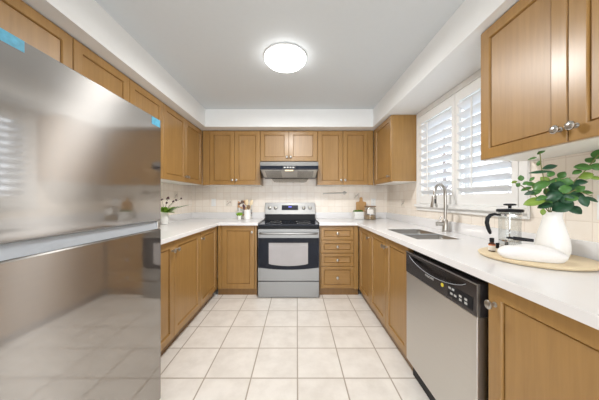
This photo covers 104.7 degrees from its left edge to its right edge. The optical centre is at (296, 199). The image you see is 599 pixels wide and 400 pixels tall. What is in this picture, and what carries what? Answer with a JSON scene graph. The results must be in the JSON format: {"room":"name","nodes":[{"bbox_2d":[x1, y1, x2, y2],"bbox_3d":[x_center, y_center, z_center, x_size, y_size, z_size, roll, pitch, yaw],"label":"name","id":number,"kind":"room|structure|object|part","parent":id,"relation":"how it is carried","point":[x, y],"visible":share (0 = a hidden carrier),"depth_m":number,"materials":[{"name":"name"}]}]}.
{"room":"kitchen","nodes":[
{"label":"kitchen","id":0,"kind":"room"},
{"bbox_2d":[161,182,191,214],"bbox_3d":[-1.708,-0.006,0.295,0.150,2.440,6.590,0,0,0],"label":"wall","id":1,"kind":"structure","parent":0,"point":[167,189],"depth_m":3.18,"materials":[{"name":"tile"}]},
{"bbox_2d":[0,0,72,68],"bbox_3d":[-1.472,-0.774,0.927,0.315,0.417,0.934,0,0,0],"label":"upper cabinet","id":2,"kind":"object","parent":1,"relation":"attached to","point":[17,18],"visible":0.37,"depth_m":1.20,"materials":[{"name":"brown wood"}]},
{"bbox_2d":[73,38,162,178],"bbox_3d":[-1.472,-0.595,1.865,0.315,0.777,0.938,0,0,0],"label":"upper cabinet","id":3,"kind":"object","parent":1,"relation":"attached to","point":[86,62],"visible":0.09,"depth_m":1.72,"materials":[{"name":"brown wood"}]},
{"bbox_3d":[-1.360,-0.594,1.631,0.020,0.770,0.466,0,0,0],"label":"door","id":4,"kind":"part","parent":3,"relation":"part of","materials":[{"name":"brown wood"}]},
{"bbox_3d":[-1.360,-0.594,2.099,0.020,0.770,0.466,0,0,0],"label":"door","id":5,"kind":"part","parent":3,"relation":"part of","materials":[{"name":"brown wood"}]},
{"bbox_2d":[161,103,201,184],"bbox_3d":[-1.472,-0.595,2.809,0.315,0.777,0.947,0,0,0],"label":"upper cabinet","id":6,"kind":"object","parent":1,"relation":"attached to","point":[182,140],"visible":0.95,"depth_m":2.70,"materials":[{"name":"brown wood"}]},
{"bbox_3d":[-1.360,-0.594,2.573,0.020,0.770,0.470,0,0,0],"label":"door","id":7,"kind":"part","parent":6,"relation":"part of","materials":[{"name":"brown wood"}]},
{"bbox_3d":[-1.360,-0.594,3.046,0.020,0.770,0.470,0,0,0],"label":"door","id":8,"kind":"part","parent":6,"relation":"part of","materials":[{"name":"brown wood"}]},
{"bbox_2d":[22,0,518,135],"bbox_3d":[-0.117,-1.106,0.295,3.033,0.240,6.590,0,0,0],"label":"soffit","id":9,"kind":"structure","parent":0,"point":[453,54],"depth_m":1.87,"materials":[{"name":"white paint"}]},
{"bbox_2d":[95,0,464,108],"bbox_3d":[-0.117,-1.276,0.295,3.333,0.100,6.890,0,0,0],"label":"ceiling","id":10,"kind":"structure","parent":0,"point":[356,51],"depth_m":1.80,"materials":[{"name":"paint"}]},
{"bbox_2d":[264,43,306,72],"bbox_3d":[-0.100,-1.189,1.985,0.364,0.072,0.364,0,0,0],"label":"ceiling light","id":11,"kind":"object","parent":10,"relation":"attached to","point":[281,57],"visible":1,"depth_m":1.90,"materials":[{"name":"white paint"}]},
{"bbox_2d":[192,136,386,277],"bbox_3d":[-0.117,-0.006,3.665,3.333,2.440,0.150,0,0,0],"label":"wall","id":12,"kind":"structure","parent":0,"point":[272,190],"depth_m":3.59,"materials":[{"name":"tile"}]},
{"bbox_2d":[211,199,215,205],"bbox_3d":[-1.295,0.046,3.585,0.070,0.115,0.009,0,0,0],"label":"wall outlet","id":13,"kind":"object","parent":12,"relation":"attached to","point":[213,201],"visible":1,"depth_m":3.58,"materials":[{"name":"white plastic"}]},
{"bbox_2d":[226,200,231,205],"bbox_3d":[-1.056,0.052,3.587,0.102,0.102,0.004,0,0,0],"label":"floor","id":14,"kind":"structure","parent":12,"relation":"attached to","point":[228,202],"depth_m":3.59,"materials":[{"name":"tile"}]},
{"bbox_2d":[203,131,262,185],"bbox_3d":[-0.935,-0.595,3.417,0.825,0.777,0.335,0,0,0],"label":"upper cabinet","id":15,"kind":"object","parent":12,"relation":"attached to","point":[230,158],"visible":1,"depth_m":3.29,"materials":[{"name":"brown wood"}]},
{"bbox_3d":[-1.066,-0.594,3.295,0.351,0.770,0.020,0,0,0],"label":"door","id":16,"kind":"part","parent":15,"relation":"part of","materials":[{"name":"brown wood"}]},
{"bbox_3d":[-0.707,-0.594,3.295,0.362,0.770,0.020,0,0,0],"label":"door","id":17,"kind":"part","parent":15,"relation":"part of","materials":[{"name":"brown wood"}]},
{"bbox_2d":[260,131,316,161],"bbox_3d":[-0.116,-0.763,3.417,0.812,0.440,0.335,0,0,0],"label":"upper cabinet","id":18,"kind":"object","parent":12,"relation":"attached to","point":[275,146],"visible":0.98,"depth_m":3.29,"materials":[{"name":"brown wood"}]},
{"bbox_3d":[-0.319,-0.762,3.295,0.403,0.433,0.020,0,0,0],"label":"door","id":19,"kind":"part","parent":18,"relation":"part of","materials":[{"name":"brown wood"}]},
{"bbox_3d":[0.087,-0.762,3.295,0.403,0.433,0.020,0,0,0],"label":"door","id":20,"kind":"part","parent":18,"relation":"part of","materials":[{"name":"brown wood"}]},
{"bbox_2d":[260,162,317,178],"bbox_3d":[-0.104,-0.397,3.311,0.772,0.285,0.538,0,0,0],"label":"range hood","id":21,"kind":"object","parent":12,"relation":"attached to","point":[269,170],"visible":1,"depth_m":3.09,"materials":[{"name":"silver metal"}]},
{"bbox_3d":[-0.104,-0.358,3.229,0.750,0.002,0.333,0,-12,0],"label":"underside panel","id":22,"kind":"part","parent":21,"relation":"part of","materials":[{"name":"silver metal"}]},
{"bbox_3d":[-0.104,-0.423,3.045,0.170,0.030,0.002,0,0,0],"label":"switch panel","id":23,"kind":"part","parent":21,"relation":"part of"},
{"bbox_2d":[323,191,346,194],"bbox_3d":[0.581,-0.103,3.556,0.363,0.052,0.066,0,0,0],"label":"towel bar","id":24,"kind":"object","parent":12,"relation":"attached to","point":[343,192],"visible":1,"depth_m":3.53,"materials":[{"name":"silver metal"}]},
{"bbox_2d":[316,131,372,185],"bbox_3d":[0.690,-0.595,3.417,0.797,0.777,0.335,0,0,0],"label":"upper cabinet","id":25,"kind":"object","parent":12,"relation":"attached to","point":[344,158],"visible":0.99,"depth_m":3.29,"materials":[{"name":"brown wood"}]},
{"bbox_3d":[0.473,-0.594,3.295,0.358,0.770,0.020,0,0,0],"label":"door","id":26,"kind":"part","parent":25,"relation":"part of","materials":[{"name":"brown wood"}]},
{"bbox_3d":[0.832,-0.594,3.295,0.353,0.770,0.020,0,0,0],"label":"door","id":27,"kind":"part","parent":25,"relation":"part of","materials":[{"name":"brown wood"}]},
{"bbox_2d":[354,193,359,198],"bbox_3d":[0.931,-0.056,3.587,0.102,0.102,0.004,0,0,0],"label":"wall tile","id":28,"kind":"object","parent":12,"relation":"attached to","point":[356,195],"depth_m":3.59,"materials":[{"name":"tile"}]},
{"bbox_2d":[371,199,375,205],"bbox_3d":[1.185,0.044,3.585,0.070,0.115,0.009,0,0,0],"label":"wall outlet","id":29,"kind":"object","parent":12,"relation":"attached to","point":[373,201],"visible":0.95,"depth_m":3.58,"materials":[{"name":"white plastic"}]},
{"bbox_2d":[160,278,429,399],"bbox_3d":[-0.117,1.264,0.295,3.333,0.100,6.890,0,0,0],"label":"floor","id":30,"kind":"structure","parent":0,"point":[237,347],"depth_m":1.82,"materials":[{"name":"tile"}]},
{"bbox_2d":[0,28,160,399],"bbox_3d":[-1.214,0.369,0.953,0.799,1.690,0.866,0,0,0],"label":"refrigerator","id":31,"kind":"object","parent":30,"relation":"on","point":[80,163],"visible":1,"depth_m":0.85,"materials":[{"name":"silver metal"}]},
{"bbox_3d":[-0.850,0.682,0.953,0.070,1.020,0.866,0,0,0],"label":"fridge door","id":32,"kind":"part","parent":31,"relation":"part of","materials":[{"name":"silver metal"}]},
{"bbox_3d":[-0.850,-0.176,0.953,0.070,0.600,0.866,0,0,0],"label":"freezer door","id":33,"kind":"part","parent":31,"relation":"part of","materials":[{"name":"silver metal"}]},
{"bbox_2d":[161,232,199,354],"bbox_3d":[-1.288,0.771,1.898,0.635,0.886,1.014,0,0,0],"label":"base cabinet","id":34,"kind":"object","parent":30,"relation":"on","point":[180,258],"visible":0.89,"depth_m":1.98,"materials":[{"name":"brown wood"}]},
{"bbox_3d":[-1.016,0.729,1.642,0.020,0.794,0.499,0,0,0],"label":"door","id":35,"kind":"part","parent":34,"relation":"part of","materials":[{"name":"brown wood"}]},
{"bbox_3d":[-1.016,0.729,2.149,0.020,0.794,0.509,0,0,0],"label":"door","id":36,"kind":"part","parent":34,"relation":"part of","materials":[{"name":"brown wood"}]},
{"bbox_2d":[158,212,264,244],"bbox_3d":[-1.060,0.263,2.490,1.144,0.127,2.198,0,0,0],"label":"countertop","id":37,"kind":"structure","parent":34,"relation":"on","point":[182,225],"depth_m":2.91,"materials":[{"name":"white stone"}]},
{"bbox_2d":[160,197,186,224],"bbox_3d":[-1.461,0.127,2.770,0.241,0.323,0.486,0,0,0],"label":"flower vase","id":38,"kind":"object","parent":37,"relation":"on","point":[164,219],"visible":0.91,"depth_m":2.65,"materials":[{"name":"white ceramic"}]},
{"bbox_2d":[236,212,242,219],"bbox_3d":[-0.826,0.236,3.315,0.090,0.105,0.094,0,0,19],"label":"potted succulent","id":39,"kind":"object","parent":37,"relation":"on","point":[239,214],"visible":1,"depth_m":3.29,"materials":[{"name":"green plant"}]},
{"bbox_2d":[237,200,251,217],"bbox_3d":[-0.800,0.151,3.547,0.220,0.274,0.038,0,0,0],"label":"utensils","id":40,"kind":"object","parent":37,"relation":"on","point":[240,202],"visible":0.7,"depth_m":3.54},
{"bbox_2d":[244,210,250,219],"bbox_3d":[-0.714,0.218,3.330,0.094,0.141,0.094,0,0,0],"label":"utensil crock","id":41,"kind":"object","parent":37,"relation":"on","point":[247,213],"visible":0.95,"depth_m":3.29,"materials":[{"name":"white ceramic"}]},
{"bbox_2d":[196,226,216,314],"bbox_3d":[-1.288,0.771,2.659,0.635,0.886,0.505,0,0,0],"label":"base cabinet","id":42,"kind":"object","parent":30,"relation":"on","point":[208,238],"visible":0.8,"depth_m":2.63,"materials":[{"name":"brown wood"}]},
{"bbox_2d":[218,226,257,294],"bbox_3d":[-0.755,0.771,3.197,0.498,0.886,0.635,0,0,0],"label":"base cabinet","id":43,"kind":"object","parent":30,"relation":"on","point":[237,245],"visible":0.86,"depth_m":2.92,"materials":[{"name":"brown wood"}]},
{"bbox_2d":[258,203,318,297],"bbox_3d":[-0.104,0.631,3.166,0.758,1.165,0.788,0,0,0],"label":"electric range","id":44,"kind":"object","parent":30,"relation":"on","point":[288,236],"visible":1,"depth_m":2.84,"materials":[{"name":"silver metal"}]},
{"bbox_3d":[-0.104,1.109,2.863,0.754,0.197,0.042,0,0,0],"label":"storage drawer","id":45,"kind":"part","parent":44,"relation":"part of","materials":[{"name":"silver metal"}]},
{"bbox_3d":[-0.104,0.683,2.862,0.754,0.638,0.044,0,0,0],"label":"oven door","id":46,"kind":"part","parent":44,"relation":"part of","materials":[{"name":"silver metal"}]},
{"bbox_3d":[-0.104,0.414,2.806,0.720,0.023,0.069,0,0,0],"label":"handle","id":47,"kind":"part","parent":44,"relation":"part of","materials":[{"name":"silver metal"}]},
{"bbox_3d":[-0.104,0.667,2.838,0.746,0.390,0.004,0,0,0],"label":"door glass","id":48,"kind":"part","parent":44,"relation":"part of","materials":[{"name":"black glass"}]},
{"bbox_2d":[258,220,318,225],"bbox_3d":[-0.104,0.317,3.144,0.758,0.023,0.592,0,0,0],"label":"cooktop","id":49,"kind":"object","parent":44,"relation":"in","point":[266,222],"depth_m":2.95,"materials":[{"name":"black glass"}]},
{"bbox_3d":[-0.104,0.135,3.472,0.750,0.179,0.010,0,-17,0],"label":"control panel","id":50,"kind":"part","parent":44,"relation":"part of","materials":[{"name":"silver metal"}]},
{"bbox_2d":[319,226,357,294],"bbox_3d":[0.531,0.771,3.197,0.494,0.886,0.635,0,0,0],"label":"base cabinet","id":51,"kind":"object","parent":30,"relation":"on","point":[338,245],"visible":0.92,"depth_m":2.92,"materials":[{"name":"brown wood"}]},
{"bbox_3d":[0.510,0.983,2.925,0.413,0.274,0.020,0,0,0],"label":"drawer","id":52,"kind":"part","parent":51,"relation":"part of","materials":[{"name":"brown wood"}]},
{"bbox_3d":[0.510,0.760,2.925,0.413,0.160,0.020,0,0,0],"label":"drawer","id":53,"kind":"part","parent":51,"relation":"part of","materials":[{"name":"brown wood"}]},
{"bbox_3d":[0.510,0.594,2.925,0.413,0.160,0.020,0,0,0],"label":"drawer","id":54,"kind":"part","parent":51,"relation":"part of","materials":[{"name":"brown wood"}]},
{"bbox_3d":[0.510,0.427,2.925,0.413,0.162,0.020,0,0,0],"label":"drawer","id":55,"kind":"part","parent":51,"relation":"part of","materials":[{"name":"brown wood"}]},
{"bbox_2d":[359,227,373,312],"bbox_3d":[1.062,0.771,2.688,0.635,0.886,0.447,0,0,0],"label":"base cabinet","id":56,"kind":"object","parent":30,"relation":"on","point":[364,235],"visible":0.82,"depth_m":2.70,"materials":[{"name":"brown wood"}]},
{"bbox_3d":[0.790,0.729,2.679,0.020,0.794,0.423,0,0,0],"label":"door","id":57,"kind":"part","parent":56,"relation":"part of","materials":[{"name":"brown wood"}]},
{"bbox_2d":[370,231,413,369],"bbox_3d":[1.062,0.771,2.042,0.635,0.886,0.842,0,0,0],"label":"base cabinet","id":58,"kind":"object","parent":30,"relation":"on","point":[388,273],"visible":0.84,"depth_m":1.95,"materials":[{"name":"brown wood"}]},
{"bbox_3d":[0.790,0.729,2.248,0.020,0.794,0.427,0,0,0],"label":"door","id":59,"kind":"part","parent":58,"relation":"part of","materials":[{"name":"brown wood"}]},
{"bbox_3d":[0.790,0.729,1.827,0.020,0.794,0.409,0,0,0],"label":"door","id":60,"kind":"part","parent":58,"relation":"part of","materials":[{"name":"brown wood"}]},
{"bbox_2d":[406,250,488,399],"bbox_3d":[1.058,0.780,1.289,0.604,0.868,0.638,0,0,0],"label":"dishwasher","id":61,"kind":"object","parent":30,"relation":"on","point":[448,316],"visible":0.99,"depth_m":1.17,"materials":[{"name":"silver metal"}]},
{"bbox_3d":[0.758,0.359,1.291,0.004,0.006,0.634,0,0,0],"label":"trim","id":62,"kind":"part","parent":61,"relation":"part of","materials":[{"name":"silver metal"}]},
{"bbox_3d":[0.784,0.426,1.291,0.048,0.140,0.634,0,0,0],"label":"control panel","id":63,"kind":"part","parent":61,"relation":"part of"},
{"bbox_3d":[0.763,0.426,0.972,0.013,0.140,0.004,0,0,0],"label":"trim","id":64,"kind":"part","parent":61,"relation":"part of","materials":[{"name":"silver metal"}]},
{"bbox_2d":[484,283,598,399],"bbox_3d":[1.062,0.771,0.645,0.635,0.886,0.600,0,0,0],"label":"base cabinet","id":65,"kind":"object","parent":30,"relation":"on","point":[537,352],"visible":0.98,"depth_m":0.76,"materials":[{"name":"brown wood"}]},
{"bbox_2d":[315,212,598,329],"bbox_3d":[0.840,0.263,1.967,1.119,0.127,3.244,0,0,0],"label":"countertop","id":66,"kind":"structure","parent":65,"relation":"on","point":[574,295],"depth_m":1.09,"materials":[{"name":"white stone"}]},
{"bbox_2d":[352,210,363,218],"bbox_3d":[0.905,0.220,3.420,0.144,0.136,0.144,0,0,0],"label":"ribbed planter","id":67,"kind":"object","parent":66,"relation":"on","point":[357,214],"visible":1,"depth_m":3.35,"materials":[{"name":"white ceramic"}]},
{"bbox_2d":[356,197,366,217],"bbox_3d":[0.985,0.127,3.544,0.154,0.322,0.041,0,0,0],"label":"cutting board","id":68,"kind":"object","parent":66,"relation":"on","point":[360,205],"visible":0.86,"depth_m":3.54,"materials":[{"name":"brown wood"}]},
{"bbox_2d":[364,206,375,219],"bbox_3d":[1.055,0.190,3.330,0.164,0.197,0.164,0,0,0],"label":"storage jar","id":69,"kind":"object","parent":66,"relation":"on","point":[369,211],"visible":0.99,"depth_m":3.26,"materials":[{"name":"clear glass"}]},
{"bbox_2d":[388,229,456,238],"bbox_3d":[1.041,0.401,1.980,0.323,0.222,0.595,0,0,0],"label":"sink","id":70,"kind":"object","parent":66,"relation":"in","point":[414,233],"visible":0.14,"depth_m":1.94,"materials":[{"name":"silver metal"}]},
{"bbox_3d":[1.041,0.403,2.120,0.323,0.219,0.314,0,0,0],"label":"bowl","id":71,"kind":"part","parent":70,"relation":"part of","materials":[{"name":"silver metal"}]},
{"bbox_3d":[1.041,0.403,1.810,0.323,0.219,0.254,0,0,0],"label":"bowl","id":72,"kind":"part","parent":70,"relation":"part of","materials":[{"name":"silver metal"}]},
{"bbox_2d":[430,183,448,231],"bbox_3d":[1.248,0.072,2.052,0.239,0.432,0.097,0,0,-29],"label":"kitchen faucet","id":73,"kind":"object","parent":66,"relation":"on","point":[444,223],"visible":1,"depth_m":2.06,"materials":[{"name":"silver metal"}]},
{"bbox_3d":[1.261,0.022,2.037,0.196,0.332,0.025,0,0,-30],"label":"spout","id":74,"kind":"part","parent":73,"relation":"part of","materials":[{"name":"silver metal"}]},
{"bbox_2d":[478,247,598,271],"bbox_3d":[1.150,0.280,1.125,0.424,0.016,0.424,0,0,0],"label":"serving board","id":75,"kind":"object","parent":66,"relation":"on","point":[574,263],"visible":0.66,"depth_m":0.99,"materials":[{"name":"brown wood"}]},
{"bbox_2d":[488,238,495,251],"bbox_3d":[1.024,0.237,1.214,0.030,0.070,0.030,0,0,0],"label":"bottle","id":76,"kind":"object","parent":75,"relation":"on","point":[491,245],"visible":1,"depth_m":1.21,"materials":[{"name":"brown glass"}]},
{"bbox_2d":[485,203,524,247],"bbox_3d":[1.142,0.147,1.265,0.162,0.250,0.116,0,0,0],"label":"press","id":77,"kind":"object","parent":75,"relation":"on","point":[487,218],"visible":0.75,"depth_m":1.26,"materials":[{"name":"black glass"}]},
{"bbox_3d":[1.091,0.135,1.296,0.063,0.121,0.021,0,0,23],"label":"handle","id":78,"kind":"part","parent":77,"relation":"part of","materials":[{"name":"black plastic"}]},
{"bbox_3d":[1.165,0.035,1.265,0.054,0.027,0.054,0,0,0],"label":"plunger knob","id":79,"kind":"part","parent":77,"relation":"part of","materials":[{"name":"black plastic"}]},
{"bbox_3d":[1.165,0.059,1.265,0.116,0.019,0.116,0,0,0],"label":"lid","id":80,"kind":"part","parent":77,"relation":"part of","materials":[{"name":"black plastic"}]},
{"bbox_2d":[497,244,568,262],"bbox_3d":[1.058,0.238,1.046,0.232,0.068,0.104,0,0,30],"label":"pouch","id":81,"kind":"object","parent":75,"relation":"on","point":[524,252],"visible":1,"depth_m":1.01,"materials":[{"name":"white fabric"}]},
{"bbox_2d":[506,236,533,241],"bbox_3d":[1.062,0.188,1.103,0.096,0.020,0.024,0,0,38],"label":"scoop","id":82,"kind":"object","parent":81,"relation":"on","point":[513,237],"visible":1,"depth_m":1.09,"materials":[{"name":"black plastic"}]},
{"bbox_2d":[511,150,598,256],"bbox_3d":[1.230,0.020,1.073,0.313,0.504,0.194,0,0,0],"label":"vase","id":83,"kind":"object","parent":75,"relation":"on","point":[552,232],"visible":0.99,"depth_m":1.06,"materials":[{"name":"white ceramic"}]},
{"bbox_3d":[0.762,0.414,0.910,0.035,0.035,0.035,0,0,0],"label":"knob","id":84,"kind":"part","parent":65,"relation":"part of","materials":[{"name":"silver metal"}]},
{"bbox_2d":[387,121,598,241],"bbox_3d":[1.475,-0.006,0.295,0.150,2.440,6.590,0,0,0],"label":"wall","id":85,"kind":"structure","parent":0,"point":[584,226],"depth_m":1.36,"materials":[{"name":"tile"}]},
{"bbox_2d":[374,115,415,184],"bbox_3d":[1.225,-0.595,2.980,0.340,0.777,0.600,0,0,0],"label":"upper cabinet","id":86,"kind":"object","parent":85,"relation":"attached to","point":[395,138],"visible":0.99,"depth_m":2.68,"materials":[{"name":"brown wood"}]},
{"bbox_3d":[1.100,-0.594,2.958,0.020,0.770,0.552,0,0,0],"label":"door","id":87,"kind":"part","parent":86,"relation":"part of","materials":[{"name":"brown wood"}]},
{"bbox_2d":[414,69,529,218],"bbox_3d":[1.439,-0.432,2.026,0.182,1.103,1.291,0,0,0],"label":"window","id":88,"kind":"structure","parent":85,"relation":"in","point":[466,96],"depth_m":1.97,"materials":[{"name":"white paint"}]},
{"bbox_3d":[1.353,-0.446,2.400,0.010,0.720,0.012,0,0,0],"label":"tilt rod","id":89,"kind":"part","parent":88,"relation":"part of","materials":[{"name":"white paint"}]},
{"bbox_2d":[419,94,455,204],"bbox_3d":[1.396,-0.441,2.318,0.028,0.970,0.592,0,0,0],"label":"shutter","id":90,"kind":"object","parent":88,"relation":"attached to","point":[440,123],"depth_m":2.26,"materials":[{"name":"white paint"}]},
{"bbox_3d":[1.508,-0.436,2.027,0.045,0.966,1.141,0,0,0],"label":"sash","id":91,"kind":"part","parent":88,"relation":"part of","materials":[{"name":"white paint"}]},
{"bbox_3d":[1.367,0.067,2.026,0.024,0.031,1.291,0,0,0],"label":"sill","id":92,"kind":"part","parent":88,"relation":"part of","materials":[{"name":"white paint"}]},
{"bbox_3d":[1.353,-0.446,1.790,0.010,0.720,0.012,0,0,0],"label":"tilt rod","id":93,"kind":"part","parent":88,"relation":"part of","materials":[{"name":"white paint"}]},
{"bbox_2d":[455,77,518,206],"bbox_3d":[1.396,-0.441,1.732,0.028,0.970,0.572,0,0,0],"label":"shutter","id":94,"kind":"object","parent":88,"relation":"attached to","point":[473,86],"depth_m":1.81,"materials":[{"name":"white paint"}]},
{"bbox_2d":[481,0,598,160],"bbox_3d":[1.225,-0.606,0.930,0.340,0.754,0.888,0,0,0],"label":"upper cabinet","id":95,"kind":"object","parent":85,"relation":"attached to","point":[540,58],"visible":1,"depth_m":1.05,"materials":[{"name":"brown wood"}]},
{"bbox_3d":[1.073,-0.289,0.956,0.035,0.035,0.035,0,0,0],"label":"knob","id":96,"kind":"part","parent":95,"relation":"part of","materials":[{"name":"silver metal"}]},
{"bbox_3d":[1.073,-0.289,0.901,0.035,0.035,0.035,0,0,0],"label":"knob","id":97,"kind":"part","parent":95,"relation":"part of","materials":[{"name":"silver metal"}]},
{"bbox_3d":[1.100,-0.606,0.709,0.020,0.747,0.442,0,0,0],"label":"door","id":98,"kind":"part","parent":95,"relation":"part of","materials":[{"name":"brown wood"}]},
{"bbox_2d":[597,195,598,219],"bbox_3d":[1.395,0.036,1.040,0.009,0.115,0.070,0,0,0],"label":"wall outlet","id":99,"kind":"object","parent":85,"relation":"attached to","point":[597,195],"visible":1,"depth_m":1.07,"materials":[{"name":"white plastic"}]},
{"label":"outside","id":100,"kind":"structure","parent":0,"visible":0},
{"bbox_3d":[15.800,1.764,5.000,28.400,0.100,40.000,0,0,0],"label":"ground","id":101,"kind":"structure","parent":100,"visible":0},
{"bbox_2d":[435,119,490,194],"bbox_3d":[6.128,-1.045,9.366,2.843,5.521,3.082,0,0,39],"label":"bare tree","id":102,"kind":"object","parent":101,"relation":"on","point":[444,162],"visible":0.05,"depth_m":9.37,"materials":[{"name":"grey plant"}]}
]}

